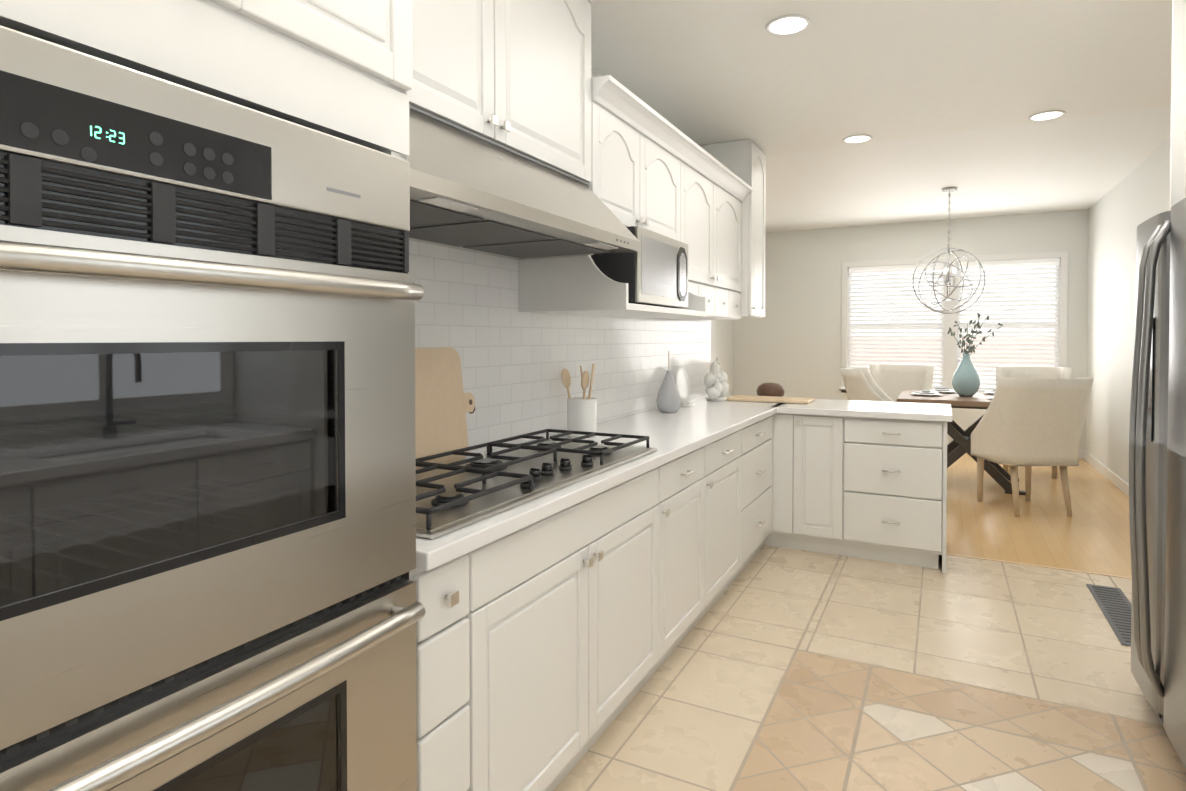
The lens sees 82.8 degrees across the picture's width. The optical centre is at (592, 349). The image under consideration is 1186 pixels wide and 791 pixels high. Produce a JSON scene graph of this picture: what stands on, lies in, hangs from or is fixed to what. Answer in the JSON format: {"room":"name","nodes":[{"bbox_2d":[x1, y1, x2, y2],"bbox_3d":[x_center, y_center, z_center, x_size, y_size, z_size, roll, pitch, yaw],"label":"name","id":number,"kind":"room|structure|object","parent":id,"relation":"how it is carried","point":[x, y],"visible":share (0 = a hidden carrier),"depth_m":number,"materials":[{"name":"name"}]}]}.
{"room":"kitchen","nodes":[
{"label":"kitchen","id":0,"kind":"room"},
{"bbox_2d":[478,69,714,452],"bbox_3d":[-0.673,-0.079,2.236,0.120,2.780,6.800,1,1,27],"label":"wall","id":1,"kind":"structure","parent":0,"point":[594,74],"depth_m":4.52,"materials":[{"name":"white paint"}]},
{"bbox_2d":[407,0,510,151],"bbox_3d":[-0.585,-1.005,1.862,0.344,0.746,0.697,1,1,27],"label":"upper cabinet","id":2,"kind":"object","parent":1,"relation":"attached to","point":[462,48],"depth_m":1.92,"materials":[{"name":"white paint"}]},
{"bbox_2d":[407,108,639,259],"bbox_3d":[-0.360,-0.494,2.075,0.555,0.280,1.264,1,1,27],"label":"range hood","id":3,"kind":"object","parent":1,"relation":"attached to","point":[470,192],"visible":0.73,"depth_m":1.94,"materials":[{"name":"brushed stainless steel"},{"name":"dark grey metal filters"}]},
{"bbox_2d":[511,0,592,184],"bbox_3d":[-0.317,-1.014,2.377,0.344,0.746,0.697,1,1,27],"label":"upper cabinet","id":4,"kind":"object","parent":1,"relation":"attached to","point":[513,76],"depth_m":2.35,"materials":[{"name":"white paint"}]},
{"bbox_2d":[408,240,710,452],"bbox_3d":[-0.006,-0.146,3.377,0.008,1.044,3.898,1,1,27],"label":"tile backsplash","id":5,"kind":"structure","parent":1,"relation":"attached to","point":[515,362],"depth_m":2.84,"materials":[{"name":"white tile"}]},
{"bbox_2d":[519,255,706,317],"bbox_3d":[0.137,-0.347,3.108,0.488,0.368,0.986,1,1,27],"label":"shelf","id":6,"kind":"object","parent":1,"relation":"attached to","point":[579,285],"visible":0.69,"depth_m":2.70,"materials":[{"name":"white paint"}]},
{"bbox_2d":[590,226,687,307],"bbox_3d":[0.132,-0.345,3.053,0.434,0.314,0.600,1,1,27],"label":"microwave","id":7,"kind":"object","parent":6,"relation":"on","point":[653,271],"visible":0.6,"depth_m":2.82,"materials":[{"name":"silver metal"}]},
{"bbox_2d":[587,95,650,230],"bbox_3d":[-0.035,-0.755,2.926,0.344,0.449,0.522,1,1,27],"label":"upper cabinet","id":8,"kind":"object","parent":1,"relation":"attached to","point":[638,179],"depth_m":2.85,"materials":[{"name":"white paint"}]},
{"bbox_2d":[651,135,682,241],"bbox_3d":[0.168,-0.762,3.315,0.344,0.449,0.588,1,1,27],"label":"upper cabinet","id":9,"kind":"object","parent":1,"relation":"attached to","point":[666,170],"depth_m":3.32,"materials":[{"name":"white paint"}]},
{"bbox_2d":[655,159,718,318],"bbox_3d":[0.432,-0.593,3.828,0.344,0.804,0.676,1,1,27],"label":"upper cabinet","id":10,"kind":"object","parent":1,"relation":"attached to","point":[700,195],"depth_m":3.83,"materials":[{"name":"white paint"}]},
{"bbox_2d":[679,183,742,320],"bbox_3d":[0.711,-0.602,4.364,0.344,0.804,0.643,1,1,27],"label":"upper cabinet","id":11,"kind":"object","parent":1,"relation":"attached to","point":[730,208],"depth_m":4.33,"materials":[{"name":"white paint"}]},
{"bbox_2d":[694,139,765,317],"bbox_3d":[0.996,-0.830,4.811,0.435,1.196,0.410,1,1,27],"label":"upper cabinet","id":12,"kind":"object","parent":1,"relation":"attached to","point":[744,160],"visible":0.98,"depth_m":4.60,"materials":[{"name":"white paint"}]},
{"bbox_2d":[715,320,732,394],"bbox_3d":[0.923,-0.167,7.480,0.120,2.780,4.220,1,1,27],"label":"wall","id":13,"kind":"structure","parent":0,"point":[724,341],"depth_m":8.99,"materials":[{"name":"white paint"}]},
{"bbox_2d":[553,545,1185,790],"bbox_3d":[0.630,1.376,1.387,3.000,0.100,6.450,1,1,27],"label":"floor","id":14,"kind":"structure","parent":0,"point":[783,669],"depth_m":2.55,"materials":[{"name":"beige tile"}]},
{"bbox_2d":[0,0,412,159],"bbox_3d":[-0.823,-0.018,1.115,0.642,2.696,0.870,1,1,27],"label":"tall cabinet","id":15,"kind":"object","parent":14,"relation":"on","point":[342,69],"visible":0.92,"depth_m":1.08,"materials":[{"name":"white paint"}]},
{"bbox_2d":[0,25,424,790],"bbox_3d":[-0.778,0.358,1.109,0.680,1.455,0.794,1,1,27],"label":"double wall oven","id":16,"kind":"object","parent":15,"relation":"in","point":[206,435],"visible":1,"depth_m":0.94,"materials":[{"name":"silver metal"}]},
{"bbox_2d":[409,540,496,790],"bbox_3d":[-0.578,0.885,1.629,0.616,0.872,0.237,1,1,27],"label":"base cabinet","id":17,"kind":"object","parent":14,"relation":"on","point":[456,636],"depth_m":1.50,"materials":[{"name":"white paint"}]},
{"bbox_2d":[497,462,668,790],"bbox_3d":[-0.272,0.875,2.218,0.616,0.872,1.209,1,1,27],"label":"base cabinet","id":18,"kind":"object","parent":14,"relation":"on","point":[546,647],"depth_m":2.00,"materials":[{"name":"white paint"}]},
{"bbox_2d":[416,395,779,570],"bbox_3d":[0.296,0.398,3.275,0.644,0.039,3.978,1,1,27],"label":"countertop","id":19,"kind":"structure","parent":18,"relation":"on","point":[700,423],"depth_m":2.55,"materials":[{"name":"white stone"}]},
{"bbox_2d":[415,347,474,469],"bbox_3d":[-0.566,0.194,2.214,0.065,0.400,0.571,1,1,27],"label":"cutting board","id":20,"kind":"object","parent":19,"relation":"on","point":[444,403],"visible":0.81,"depth_m":2.29,"materials":[{"name":"brown wood"}]},
{"bbox_2d":[416,429,656,538],"bbox_3d":[-0.273,0.368,2.131,0.505,0.058,1.290,1,1,27],"label":"gas cooktop","id":21,"kind":"object","parent":19,"relation":"in","point":[454,496],"visible":0.79,"depth_m":2.01,"materials":[{"name":"silver metal"}]},
{"bbox_2d":[561,363,596,437],"bbox_3d":[-0.052,0.221,2.987,0.136,0.323,0.135,1,1,27],"label":"utensil crock","id":22,"kind":"object","parent":19,"relation":"on","point":[581,413],"visible":0.94,"depth_m":2.94,"materials":[{"name":"white ceramic"}]},
{"bbox_2d":[656,351,680,412],"bbox_3d":[0.444,0.187,3.937,0.144,0.360,0.144,1,1,27],"label":"vase","id":23,"kind":"object","parent":19,"relation":"on","point":[668,400],"visible":1,"depth_m":3.89,"materials":[{"name":"grey ceramic"}]},
{"bbox_2d":[675,366,694,406],"bbox_3d":[0.592,0.233,4.300,0.090,0.254,0.252,1,1,27],"label":"decorative plate","id":24,"kind":"object","parent":19,"relation":"on","point":[682,381],"visible":0.9,"depth_m":4.31,"materials":[{"name":"white ceramic"}]},
{"bbox_2d":[704,357,728,400],"bbox_3d":[0.869,0.204,4.702,0.172,0.300,0.252,1,1,27],"label":"sculpture","id":25,"kind":"object","parent":19,"relation":"on","point":[715,381],"visible":1,"depth_m":4.65,"materials":[{"name":"white ceramic"}]},
{"bbox_2d":[669,442,712,654],"bbox_3d":[0.106,0.863,2.946,0.616,0.872,0.668,1,1,27],"label":"base cabinet","id":26,"kind":"object","parent":14,"relation":"on","point":[690,474],"depth_m":2.89,"materials":[{"name":"white paint"}]},
{"bbox_2d":[713,428,744,603],"bbox_3d":[0.364,0.855,3.444,0.616,0.872,0.689,1,1,27],"label":"base cabinet","id":27,"kind":"object","parent":14,"relation":"on","point":[728,451],"depth_m":3.40,"materials":[{"name":"white paint"}]},
{"bbox_2d":[745,415,772,566],"bbox_3d":[0.687,0.844,4.065,0.616,0.872,0.829,1,1,27],"label":"base cabinet","id":28,"kind":"object","parent":14,"relation":"on","point":[759,435],"depth_m":3.95,"materials":[{"name":"white paint"}]},
{"bbox_2d":[773,413,804,549],"bbox_3d":[1.360,0.837,4.520,0.200,0.872,0.700,1,1,27],"label":"base cabinet","id":29,"kind":"object","parent":14,"relation":"on","point":[788,429],"depth_m":4.25,"materials":[{"name":"white paint"}]},
{"bbox_2d":[805,415,844,555],"bbox_3d":[1.541,0.838,4.454,0.298,0.872,0.650,1,1,27],"label":"base cabinet","id":30,"kind":"object","parent":14,"relation":"on","point":[824,435],"depth_m":4.15,"materials":[{"name":"white paint"}]},
{"bbox_2d":[845,417,946,573],"bbox_3d":[1.901,0.841,4.279,0.619,0.872,0.670,1,1,27],"label":"base cabinet","id":31,"kind":"object","parent":14,"relation":"on","point":[896,469],"depth_m":3.97,"materials":[{"name":"white paint"}]},
{"bbox_2d":[780,399,952,421],"bbox_3d":[1.771,0.380,4.339,0.961,0.039,0.728,1,1,27],"label":"countertop","id":32,"kind":"structure","parent":31,"relation":"on","point":[824,407],"depth_m":4.16,"materials":[{"name":"white stone"}]},
{"bbox_2d":[726,395,814,403],"bbox_3d":[1.229,0.343,4.670,0.560,0.020,0.260,1,1,27],"label":"cutting board","id":33,"kind":"object","parent":32,"relation":"on","point":[798,400],"visible":0.98,"depth_m":4.61,"materials":[{"name":"brown wood"}]},
{"bbox_2d":[756,383,784,396],"bbox_3d":[1.297,0.295,4.910,0.200,0.110,0.200,1,1,27],"label":"loaf","id":34,"kind":"object","parent":33,"relation":"on","point":[770,389],"visible":0.79,"depth_m":4.84,"materials":[{"name":"brown food"}]},
{"bbox_2d":[1086,584,1131,645],"bbox_3d":[2.580,1.290,3.286,0.150,0.006,0.820,1,1,27],"label":"floor vent","id":35,"kind":"object","parent":14,"relation":"in","point":[1114,604],"visible":0.75,"depth_m":3.34,"materials":[{"name":"grey metal"}]},
{"bbox_2d":[1129,198,1185,767],"bbox_3d":[2.148,0.413,1.996,0.852,1.780,0.910,1,1,27],"label":"refrigerator","id":36,"kind":"object","parent":14,"relation":"on","point":[1157,472],"visible":1,"depth_m":2.18,"materials":[{"name":"silver metal"}]},
{"bbox_2d":[1169,0,1185,210],"bbox_3d":[2.223,-0.032,1.950,0.704,2.696,1.010,1,1,27],"label":"tall cabinet","id":37,"kind":"object","parent":14,"relation":"on","point":[1178,137],"visible":0.17,"depth_m":2.50,"materials":[{"name":"white paint"}]},
{"bbox_2d":[590,0,1171,155],"bbox_3d":[0.700,-1.476,1.472,3.000,0.200,6.750,1,1,27],"label":"ceiling","id":38,"kind":"structure","parent":0,"point":[835,73],"depth_m":3.30,"materials":[{"name":"white paint"}]},
{"bbox_2d":[765,14,810,35],"bbox_3d":[0.840,-1.396,2.893,0.190,0.009,0.190,1,1,27],"label":"recessed light","id":39,"kind":"object","parent":38,"relation":"in","point":[787,25],"visible":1,"depth_m":2.89,"materials":[{"name":"white"}]},
{"bbox_2d":[842,134,871,143],"bbox_3d":[1.786,-1.424,4.542,0.190,0.009,0.190,1,1,27],"label":"recessed light","id":40,"kind":"object","parent":38,"relation":"in","point":[860,138],"visible":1,"depth_m":4.54,"materials":[{"name":"white"}]},
{"bbox_2d":[1028,110,1065,120],"bbox_3d":[2.745,-1.416,4.067,0.190,0.009,0.190,1,1,27],"label":"recessed light","id":41,"kind":"object","parent":38,"relation":"in","point":[1047,115],"visible":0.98,"depth_m":4.06,"materials":[{"name":"white"}]},
{"bbox_2d":[733,209,1087,449],"bbox_3d":[3.756,-0.184,8.465,4.240,2.780,0.140,1,1,27],"label":"wall","id":42,"kind":"structure","parent":0,"point":[790,342],"depth_m":8.71,"materials":[{"name":"white paint"}]},
{"bbox_2d":[839,251,1068,394],"bbox_3d":[4.280,-0.263,8.129,2.440,1.710,0.150,1,1,27],"label":"window","id":43,"kind":"structure","parent":42,"relation":"in","point":[950,355],"depth_m":8.09,"materials":[{"name":"white wood"}]},
{"bbox_2d":[849,263,943,388],"bbox_3d":[3.773,-0.291,8.398,1.072,1.519,0.050,1,1,27],"label":"window blinds","id":44,"kind":"object","parent":43,"relation":"attached to","point":[939,266],"depth_m":8.39,"materials":[{"name":"white plastic"}]},
{"bbox_2d":[958,258,1058,390],"bbox_3d":[4.829,-0.278,7.850,0.997,1.526,0.050,1,1,27],"label":"window blinds","id":45,"kind":"object","parent":43,"relation":"attached to","point":[972,265],"depth_m":7.82,"materials":[{"name":"white plastic"}]},
{"bbox_2d":[947,442,1082,458],"bbox_3d":[3.714,1.157,8.417,3.930,0.100,0.022,1,1,27],"label":"baseboard","id":46,"kind":"structure","parent":42,"relation":"attached to","point":[1080,451],"depth_m":7.51,"materials":[{"name":"white"}]},
{"bbox_2d":[766,106,1170,232],"bbox_3d":[2.767,-1.601,6.537,4.000,0.120,4.150,1,1,27],"label":"ceiling","id":47,"kind":"structure","parent":0,"point":[1078,163],"depth_m":5.80,"materials":[{"name":"white paint"}]},
{"bbox_2d":[912,187,985,313],"bbox_3d":[3.398,-0.941,6.418,0.620,1.196,0.520,1,1,27],"label":"pendant chandelier","id":48,"kind":"object","parent":47,"relation":"hanging from","point":[947,275],"visible":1,"depth_m":6.40,"materials":[{"name":"silver metal"}]},
{"bbox_2d":[946,452,1131,576],"bbox_3d":[2.698,1.290,6.453,4.000,0.100,4.450,1,1,27],"label":"floor","id":49,"kind":"structure","parent":0,"point":[1092,534],"depth_m":4.95,"materials":[{"name":"beige wood"}]},
{"bbox_2d":[840,367,893,401],"bbox_3d":[2.824,0.713,6.631,0.690,1.055,0.660,1,1,27],"label":"chair","id":50,"kind":"object","parent":49,"relation":"on","point":[860,384],"visible":0.27,"depth_m":6.46,"materials":[{"name":"beige fabric"}]},
{"bbox_2d":[870,364,933,401],"bbox_3d":[3.372,0.701,7.377,0.660,1.055,0.704,1,1,27],"label":"chair","id":51,"kind":"object","parent":49,"relation":"on","point":[893,381],"visible":0.21,"depth_m":7.58,"materials":[{"name":"beige fabric"}]},
{"bbox_2d":[897,390,1025,494],"bbox_3d":[3.485,0.850,6.290,1.120,0.834,1.120,1,1,27],"label":"dining table","id":52,"kind":"object","parent":49,"relation":"on","point":[958,446],"visible":0.33,"depth_m":6.01,"materials":[{"name":"brown wood"}]},
{"bbox_2d":[910,388,941,395],"bbox_3d":[3.146,0.396,6.346,0.280,0.070,0.280,1,1,27],"label":"place setting","id":53,"kind":"object","parent":52,"relation":"on","point":[924,392],"visible":1,"depth_m":6.33,"materials":[{"name":"white ceramic"}]},
{"bbox_2d":[930,385,954,392],"bbox_3d":[3.474,0.390,6.694,0.280,0.070,0.280,1,1,27],"label":"place setting","id":54,"kind":"object","parent":52,"relation":"on","point":[941,389],"visible":0.81,"depth_m":6.68,"materials":[{"name":"white ceramic"}]},
{"bbox_2d":[947,313,1002,396],"bbox_3d":[3.514,0.046,6.191,0.444,0.776,0.517,1,1,27],"label":"vase","id":55,"kind":"object","parent":52,"relation":"on","point":[966,381],"visible":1,"depth_m":6.18,"materials":[{"name":"blue glazed ceramic"},{"name":"green leaves"}]},
{"bbox_2d":[984,389,994,394],"bbox_3d":[3.917,0.394,6.464,0.280,0.070,0.280,1,1,27],"label":"place setting","id":56,"kind":"object","parent":52,"relation":"on","point":[992,391],"visible":0.27,"depth_m":6.48,"materials":[{"name":"white ceramic"}]},
{"bbox_2d":[970,378,1092,516],"bbox_3d":[3.408,0.736,5.264,0.783,1.055,0.813,1,1,27],"label":"chair","id":57,"kind":"object","parent":49,"relation":"on","point":[1028,424],"visible":1,"depth_m":5.05,"materials":[{"name":"beige fabric"}]},
{"bbox_2d":[995,366,1071,478],"bbox_3d":[4.454,0.710,6.813,0.684,1.055,0.740,1,1,27],"label":"chair","id":58,"kind":"object","parent":49,"relation":"on","point":[1021,372],"visible":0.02,"depth_m":7.00,"materials":[{"name":"beige fabric"}]},
{"bbox_2d":[946,553,1131,578],"bbox_3d":[2.116,1.276,4.247,3.000,0.004,0.024,1,1,27],"label":"threshold strip","id":59,"kind":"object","parent":49,"relation":"on","point":[1040,566],"depth_m":3.96,"materials":[{"name":"brown wood"}]},
{"bbox_2d":[1085,138,1169,483],"bbox_3d":[3.040,-0.085,2.618,0.120,2.780,10.900,1,1,27],"label":"wall","id":60,"kind":"structure","parent":0,"point":[1123,209],"depth_m":6.24,"materials":[{"name":"white paint"}]},
{"bbox_2d":[1083,450,1128,496],"bbox_3d":[4.177,1.215,4.979,0.015,0.100,5.699,1,1,27],"label":"baseboard","id":61,"kind":"structure","parent":60,"relation":"attached to","point":[1118,482],"depth_m":6.43,"materials":[{"name":"white wood"}]},
{"label":"outside","id":62,"kind":"structure","parent":0,"visible":0},
{"bbox_2d":[851,266,1054,387],"bbox_3d":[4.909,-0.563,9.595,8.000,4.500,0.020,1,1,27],"label":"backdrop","id":63,"kind":"structure","parent":62,"point":[961,321],"depth_m":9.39,"materials":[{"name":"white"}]}
]}

